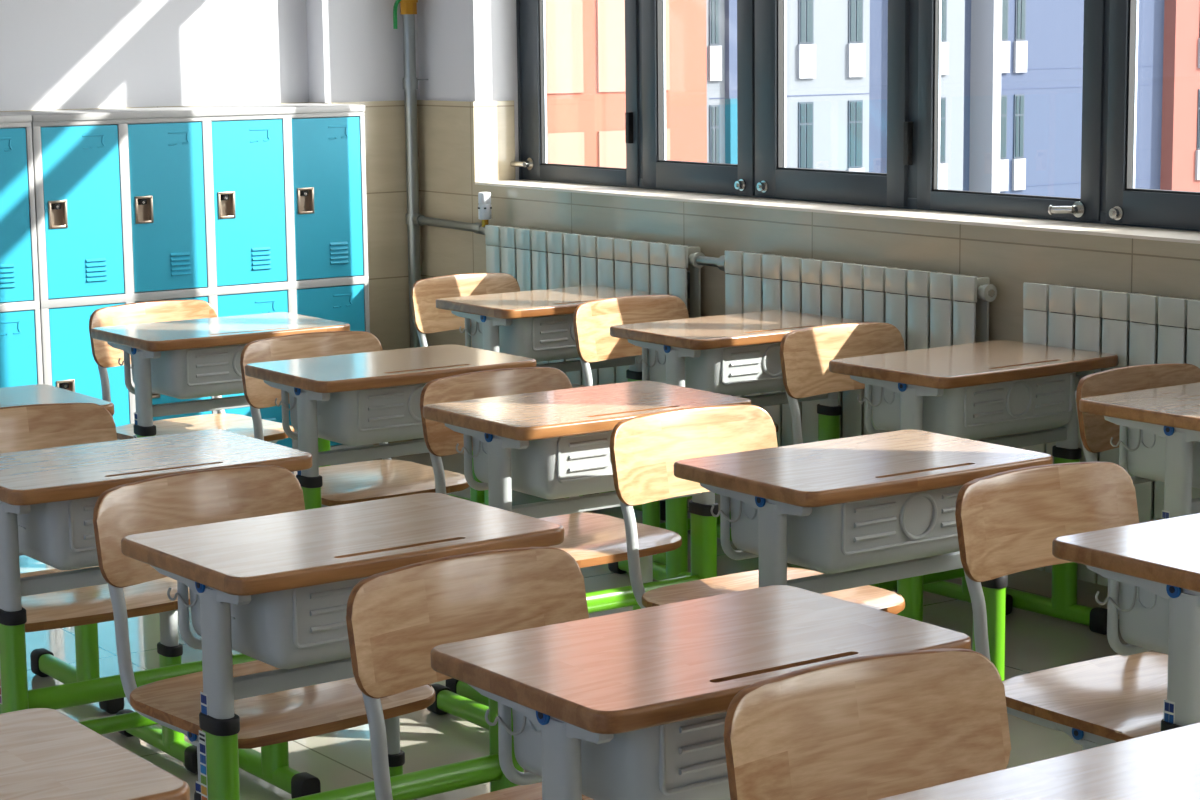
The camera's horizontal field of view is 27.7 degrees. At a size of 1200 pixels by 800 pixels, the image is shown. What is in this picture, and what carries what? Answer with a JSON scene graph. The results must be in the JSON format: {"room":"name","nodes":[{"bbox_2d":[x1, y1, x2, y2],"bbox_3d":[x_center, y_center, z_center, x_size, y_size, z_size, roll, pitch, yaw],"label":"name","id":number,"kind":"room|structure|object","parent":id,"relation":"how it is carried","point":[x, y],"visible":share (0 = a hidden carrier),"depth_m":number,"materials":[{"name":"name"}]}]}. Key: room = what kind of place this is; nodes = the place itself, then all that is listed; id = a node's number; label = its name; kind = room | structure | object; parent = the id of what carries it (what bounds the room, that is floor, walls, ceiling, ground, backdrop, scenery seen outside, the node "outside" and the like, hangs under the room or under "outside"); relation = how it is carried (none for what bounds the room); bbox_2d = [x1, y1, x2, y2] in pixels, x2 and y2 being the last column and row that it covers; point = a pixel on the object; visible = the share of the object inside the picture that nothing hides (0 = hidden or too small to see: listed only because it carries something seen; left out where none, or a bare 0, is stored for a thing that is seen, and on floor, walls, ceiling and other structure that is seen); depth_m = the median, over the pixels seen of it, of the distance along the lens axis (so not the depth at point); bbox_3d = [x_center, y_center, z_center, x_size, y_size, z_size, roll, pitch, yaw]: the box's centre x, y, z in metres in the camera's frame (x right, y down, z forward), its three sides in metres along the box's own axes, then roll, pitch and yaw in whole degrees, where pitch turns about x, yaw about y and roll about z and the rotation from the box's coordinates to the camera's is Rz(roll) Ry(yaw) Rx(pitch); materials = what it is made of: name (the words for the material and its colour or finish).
{"room":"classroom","nodes":[
{"label":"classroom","id":0,"kind":"room"},
{"bbox_2d":[0,0,308,110],"bbox_3d":[-4.313,-1.017,6.275,8.665,3.150,0.250,-7,10,-35],"label":"wall","id":1,"kind":"structure","parent":0,"point":[55,54],"depth_m":8.11,"materials":[{"name":"white paint"}]},
{"bbox_2d":[0,100,421,444],"bbox_3d":[-4.121,-0.053,6.315,8.441,1.228,0.131,-7,10,-35],"label":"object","id":2,"kind":"structure","parent":1,"relation":"attached to","point":[385,147],"depth_m":8.55,"materials":[{"name":"beige tile"}]},
{"bbox_2d":[306,0,418,102],"bbox_3d":[-0.827,-1.389,8.474,0.377,3.150,0.115,-7,10,-35],"label":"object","id":3,"kind":"structure","parent":1,"relation":"attached to","point":[355,52],"depth_m":8.42,"materials":[{"name":"white paint"}]},
{"bbox_2d":[417,0,518,179],"bbox_3d":[2.554,-0.817,4.419,0.440,3.150,11.205,-7,10,-35],"label":"wall","id":4,"kind":"structure","parent":0,"point":[467,49],"depth_m":8.34,"materials":[{"name":"white paint"}]},
{"bbox_2d":[485,225,704,385],"bbox_3d":[-0.018,-0.166,7.735,0.102,0.723,1.144,-7,10,-35],"label":"radiator","id":5,"kind":"object","parent":4,"relation":"attached to","point":[545,270],"visible":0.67,"depth_m":7.62,"materials":[{"name":"white metal"}]},
{"bbox_2d":[696,255,724,270],"bbox_3d":[0.337,-0.405,7.161,0.045,0.046,0.146,-7,10,-35],"label":"pipe","id":6,"kind":"object","parent":5,"relation":"attached to","point":[719,262],"visible":0.74,"depth_m":7.15,"materials":[{"name":"white metal"}]},
{"bbox_2d":[418,100,1199,618],"bbox_3d":[2.492,0.159,4.403,0.165,1.228,10.625,-7,10,-35],"label":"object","id":7,"kind":"structure","parent":4,"relation":"attached to","point":[462,144],"depth_m":7.07,"materials":[{"name":"beige tile"}]},
{"bbox_2d":[475,180,1199,243],"bbox_3d":[0.600,-0.561,7.053,0.215,0.008,3.260,-7,10,-35],"label":"windowsill","id":8,"kind":"structure","parent":4,"relation":"attached to","point":[1160,234],"depth_m":6.76,"materials":[{"name":"stone"}]},
{"bbox_2d":[510,0,1199,230],"bbox_3d":[0.634,-1.480,6.978,0.093,1.838,3.311,-7,10,-35],"label":"window","id":9,"kind":"structure","parent":4,"relation":"in","point":[1109,194],"depth_m":6.91,"materials":[{"name":"metal"}]},
{"bbox_2d":[725,250,996,446],"bbox_3d":[0.704,-0.021,6.718,0.102,0.723,1.076,-7,10,-35],"label":"radiator","id":10,"kind":"object","parent":4,"relation":"attached to","point":[970,320],"visible":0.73,"depth_m":6.62,"materials":[{"name":"white metal"}]},
{"bbox_2d":[1022,282,1199,586],"bbox_3d":[1.431,0.125,5.696,0.102,0.723,1.184,-7,10,-35],"label":"radiator","id":11,"kind":"object","parent":4,"relation":"attached to","point":[1162,340],"visible":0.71,"depth_m":5.84,"materials":[{"name":"white metal"}]},
{"bbox_2d":[19,452,1155,799],"bbox_3d":[-0.966,1.212,2.207,9.095,0.120,11.205,-7,10,-35],"label":"floor","id":12,"kind":"structure","parent":0,"point":[1034,642],"depth_m":5.60,"materials":[{"name":"tile"}]},
{"bbox_2d":[0,113,42,387],"bbox_3d":[-2.318,-0.232,7.372,1.166,1.226,0.391,-7,10,-35],"label":"cabinet","id":13,"kind":"object","parent":12,"relation":"on","point":[20,325],"visible":0.72,"depth_m":7.49,"materials":[{"name":"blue metal"}]},
{"bbox_2d":[0,384,123,713],"bbox_3d":[-1.395,0.348,5.282,0.600,0.679,0.431,-7,10,-35],"label":"student desk","id":14,"kind":"object","parent":12,"relation":"on","point":[44,663],"visible":0.23,"depth_m":5.38,"materials":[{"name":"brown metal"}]},
{"bbox_2d":[0,708,189,799],"bbox_3d":[-0.781,0.745,2.603,0.600,0.679,0.431,-7,10,-35],"label":"student desk","id":15,"kind":"object","parent":12,"relation":"on","point":[46,754],"visible":1,"depth_m":2.63,"materials":[{"name":"brown wood"}]},
{"bbox_2d":[0,403,197,773],"bbox_3d":[-1.078,0.388,4.903,0.424,0.705,0.470,-7,10,-35],"label":"chair","id":16,"kind":"object","parent":12,"relation":"on","point":[35,426],"visible":0.44,"depth_m":4.91,"materials":[{"name":"grey paint"}]},
{"bbox_2d":[0,429,320,798],"bbox_3d":[-0.890,0.442,4.617,0.600,0.679,0.431,-7,10,-35],"label":"student desk","id":17,"kind":"object","parent":12,"relation":"on","point":[49,496],"visible":0.41,"depth_m":4.44,"materials":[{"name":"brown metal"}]},
{"bbox_2d":[0,103,372,465],"bbox_3d":[-1.363,-0.344,8.035,1.166,1.226,0.391,-7,10,-35],"label":"cabinet","id":18,"kind":"object","parent":12,"relation":"on","point":[258,208],"visible":0.65,"depth_m":7.82,"materials":[{"name":"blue metal"}]},
{"bbox_2d":[89,300,293,442],"bbox_3d":[-1.151,0.090,6.884,0.424,0.705,0.470,-8,11,-40],"label":"chair","id":19,"kind":"object","parent":12,"relation":"on","point":[105,355],"visible":0.43,"depth_m":6.93,"materials":[{"name":"grey paint"}]},
{"bbox_2d":[91,312,349,466],"bbox_3d":[-1.030,0.133,6.675,0.600,0.679,0.431,-7,10,-35],"label":"student desk","id":20,"kind":"object","parent":12,"relation":"on","point":[192,358],"visible":0.45,"depth_m":6.47,"materials":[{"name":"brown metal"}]},
{"bbox_2d":[93,466,434,799],"bbox_3d":[-0.568,0.499,4.131,0.424,0.705,0.470,-8,11,-40],"label":"chair","id":21,"kind":"object","parent":12,"relation":"on","point":[199,497],"visible":0.62,"depth_m":4.12,"materials":[{"name":"grey paint"}]},
{"bbox_2d":[121,493,563,799],"bbox_3d":[-0.406,0.542,3.916,0.600,0.679,0.431,-7,11,-36],"label":"student desk","id":22,"kind":"object","parent":12,"relation":"on","point":[274,590],"visible":0.6,"depth_m":3.73,"materials":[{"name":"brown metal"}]},
{"bbox_2d":[240,331,468,506],"bbox_3d":[-0.611,0.204,6.086,0.424,0.705,0.470,-7,11,-37],"label":"chair","id":23,"kind":"object","parent":12,"relation":"on","point":[348,483],"visible":0.4,"depth_m":6.11,"materials":[{"name":"grey paint"}]},
{"bbox_2d":[245,344,535,509],"bbox_3d":[-0.503,0.243,5.909,0.600,0.679,0.431,-7,10,-34],"label":"student desk","id":24,"kind":"object","parent":12,"relation":"on","point":[355,399],"visible":0.35,"depth_m":5.70,"materials":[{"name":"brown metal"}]},
{"bbox_2d":[393,0,427,440],"bbox_3d":[-0.677,-1.387,8.447,0.071,3.150,0.147,7,11,41],"label":"riser pipe","id":25,"kind":"object","parent":12,"relation":"on","point":[408,8],"visible":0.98,"depth_m":8.52,"materials":[{"name":"grey metal"}]},
{"bbox_2d":[413,214,484,234],"bbox_3d":[-0.497,-0.594,8.347,0.046,0.057,0.510,-7,10,-35],"label":"pipe","id":26,"kind":"object","parent":25,"relation":"attached to","point":[418,219],"visible":0.88,"depth_m":8.36,"materials":[{"name":"grey metal"}]},
{"bbox_2d":[478,192,491,226],"bbox_3d":[-0.386,-0.635,8.176,0.051,0.125,0.045,-7,10,-35],"label":"valve","id":27,"kind":"object","parent":26,"relation":"on","point":[484,198],"visible":0.98,"depth_m":8.16,"materials":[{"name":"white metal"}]},
{"bbox_2d":[346,547,593,799],"bbox_3d":[-0.068,0.601,3.417,0.424,0.705,0.470,-7,11,-38],"label":"chair","id":28,"kind":"object","parent":12,"relation":"on","point":[395,618],"visible":0.64,"depth_m":3.51,"materials":[{"name":"grey paint"}]},
{"bbox_2d":[410,273,598,504],"bbox_3d":[-0.302,-0.023,7.570,0.424,0.705,0.470,-7,11,-38],"label":"chair","id":29,"kind":"object","parent":12,"relation":"on","point":[427,318],"visible":0.18,"depth_m":7.63,"materials":[{"name":"grey paint"}]},
{"bbox_2d":[420,367,681,706],"bbox_3d":[-0.110,0.307,5.365,0.424,0.705,0.470,-7,11,-37],"label":"chair","id":30,"kind":"object","parent":12,"relation":"on","point":[592,539],"visible":0.38,"depth_m":5.38,"materials":[{"name":"grey paint"}]},
{"bbox_2d":[436,285,666,520],"bbox_3d":[-0.141,0.028,7.304,0.600,0.679,0.431,-7,11,-35],"label":"student desk","id":31,"kind":"object","parent":12,"relation":"on","point":[537,325],"visible":0.45,"depth_m":7.11,"materials":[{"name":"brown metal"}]},
{"bbox_2d":[423,381,750,729],"bbox_3d":[-0.028,0.340,5.230,0.600,0.679,0.431,-7,10,-34],"label":"student desk","id":32,"kind":"object","parent":12,"relation":"on","point":[553,444],"visible":0.48,"depth_m":5.08,"materials":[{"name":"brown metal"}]},
{"bbox_2d":[573,295,777,564],"bbox_3d":[0.210,0.077,6.863,0.424,0.705,0.470,-7,11,-38],"label":"chair","id":33,"kind":"object","parent":12,"relation":"on","point":[592,320],"visible":0.22,"depth_m":6.93,"materials":[{"name":"grey paint"}]},
{"bbox_2d":[431,585,970,799],"bbox_3d":[0.130,0.645,3.192,0.600,0.679,0.431,-7,10,-35],"label":"student desk","id":34,"kind":"object","parent":12,"relation":"on","point":[633,704],"visible":0.61,"depth_m":3.03,"materials":[{"name":"brown wood"}]},
{"bbox_2d":[608,310,868,580],"bbox_3d":[0.373,0.131,6.582,0.600,0.679,0.431,-7,10,-35],"label":"student desk","id":35,"kind":"object","parent":12,"relation":"on","point":[738,354],"visible":0.47,"depth_m":6.39,"materials":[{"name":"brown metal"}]},
{"bbox_2d":[610,404,904,613],"bbox_3d":[0.303,0.392,4.773,0.424,0.705,0.470,-7,11,-35],"label":"chair","id":36,"kind":"object","parent":12,"relation":"on","point":[645,449],"visible":0.46,"depth_m":4.84,"materials":[{"name":"grey paint"}]},
{"bbox_2d":[674,430,1052,680],"bbox_3d":[0.481,0.441,4.518,0.600,0.679,0.431,-7,10,-34],"label":"student desk","id":37,"kind":"object","parent":12,"relation":"on","point":[863,510],"visible":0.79,"depth_m":4.35,"materials":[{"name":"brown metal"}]},
{"bbox_2d":[723,648,1010,799],"bbox_3d":[0.423,0.689,2.795,0.424,0.705,0.470,-6,10,-31],"label":"chair","id":38,"kind":"object","parent":12,"relation":"on","point":[879,726],"visible":0.89,"depth_m":2.94,"materials":[{"name":"brown wood"}]},
{"bbox_2d":[780,322,1012,614],"bbox_3d":[0.736,0.181,6.138,0.424,0.705,0.470,-7,11,-36],"label":"chair","id":39,"kind":"object","parent":12,"relation":"on","point":[806,354],"visible":0.28,"depth_m":6.22,"materials":[{"name":"grey paint"}]},
{"bbox_2d":[829,340,1117,634],"bbox_3d":[0.889,0.233,5.864,0.600,0.679,0.431,-7,11,-36],"label":"student desk","id":40,"kind":"object","parent":12,"relation":"on","point":[979,390],"visible":0.75,"depth_m":5.74,"materials":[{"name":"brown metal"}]},
{"bbox_2d":[878,722,1199,799],"bbox_3d":[0.598,0.741,2.521,0.600,0.679,0.431,-6,10,-34],"label":"student desk","id":41,"kind":"object","parent":12,"relation":"on","point":[1162,765],"visible":1,"depth_m":2.55,"materials":[{"name":"brown wood"}]},
{"bbox_2d":[955,461,1167,749],"bbox_3d":[0.877,0.491,4.072,0.424,0.705,0.470,-6,10,-34],"label":"chair","id":42,"kind":"object","parent":12,"relation":"on","point":[1008,522],"visible":0.71,"depth_m":4.13,"materials":[{"name":"grey paint"}]},
{"bbox_2d":[1052,513,1199,730],"bbox_3d":[1.040,0.543,3.802,0.600,0.679,0.431,-6,10,-33],"label":"student desk","id":43,"kind":"object","parent":12,"relation":"on","point":[1152,568],"visible":0.8,"depth_m":3.65,"materials":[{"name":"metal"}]},
{"bbox_2d":[1075,363,1199,522],"bbox_3d":[1.319,0.300,5.303,0.424,0.705,0.470,-7,10,-35],"label":"chair","id":44,"kind":"object","parent":12,"relation":"on","point":[1096,432],"visible":0.28,"depth_m":5.38,"materials":[{"name":"grey paint"}]},
{"bbox_2d":[1079,382,1199,652],"bbox_3d":[1.357,0.326,5.213,0.600,0.679,0.431,-7,10,-35],"label":"student desk","id":45,"kind":"object","parent":12,"relation":"on","point":[1161,426],"visible":0.56,"depth_m":5.03,"materials":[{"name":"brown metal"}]},
{"label":"outside","id":46,"kind":"structure","parent":0,"visible":0},
{"bbox_3d":[9.812,2.063,56.674,240.000,0.300,240.000,-7,10,-35],"label":"ground","id":47,"kind":"structure","parent":46,"visible":0},
{"bbox_2d":[545,0,1199,197],"bbox_3d":[4.797,-17.740,76.433,46.000,36.920,13.460,-7,10,-35],"label":"school building","id":48,"kind":"structure","parent":47,"relation":"on","point":[1012,70],"depth_m":73.63,"materials":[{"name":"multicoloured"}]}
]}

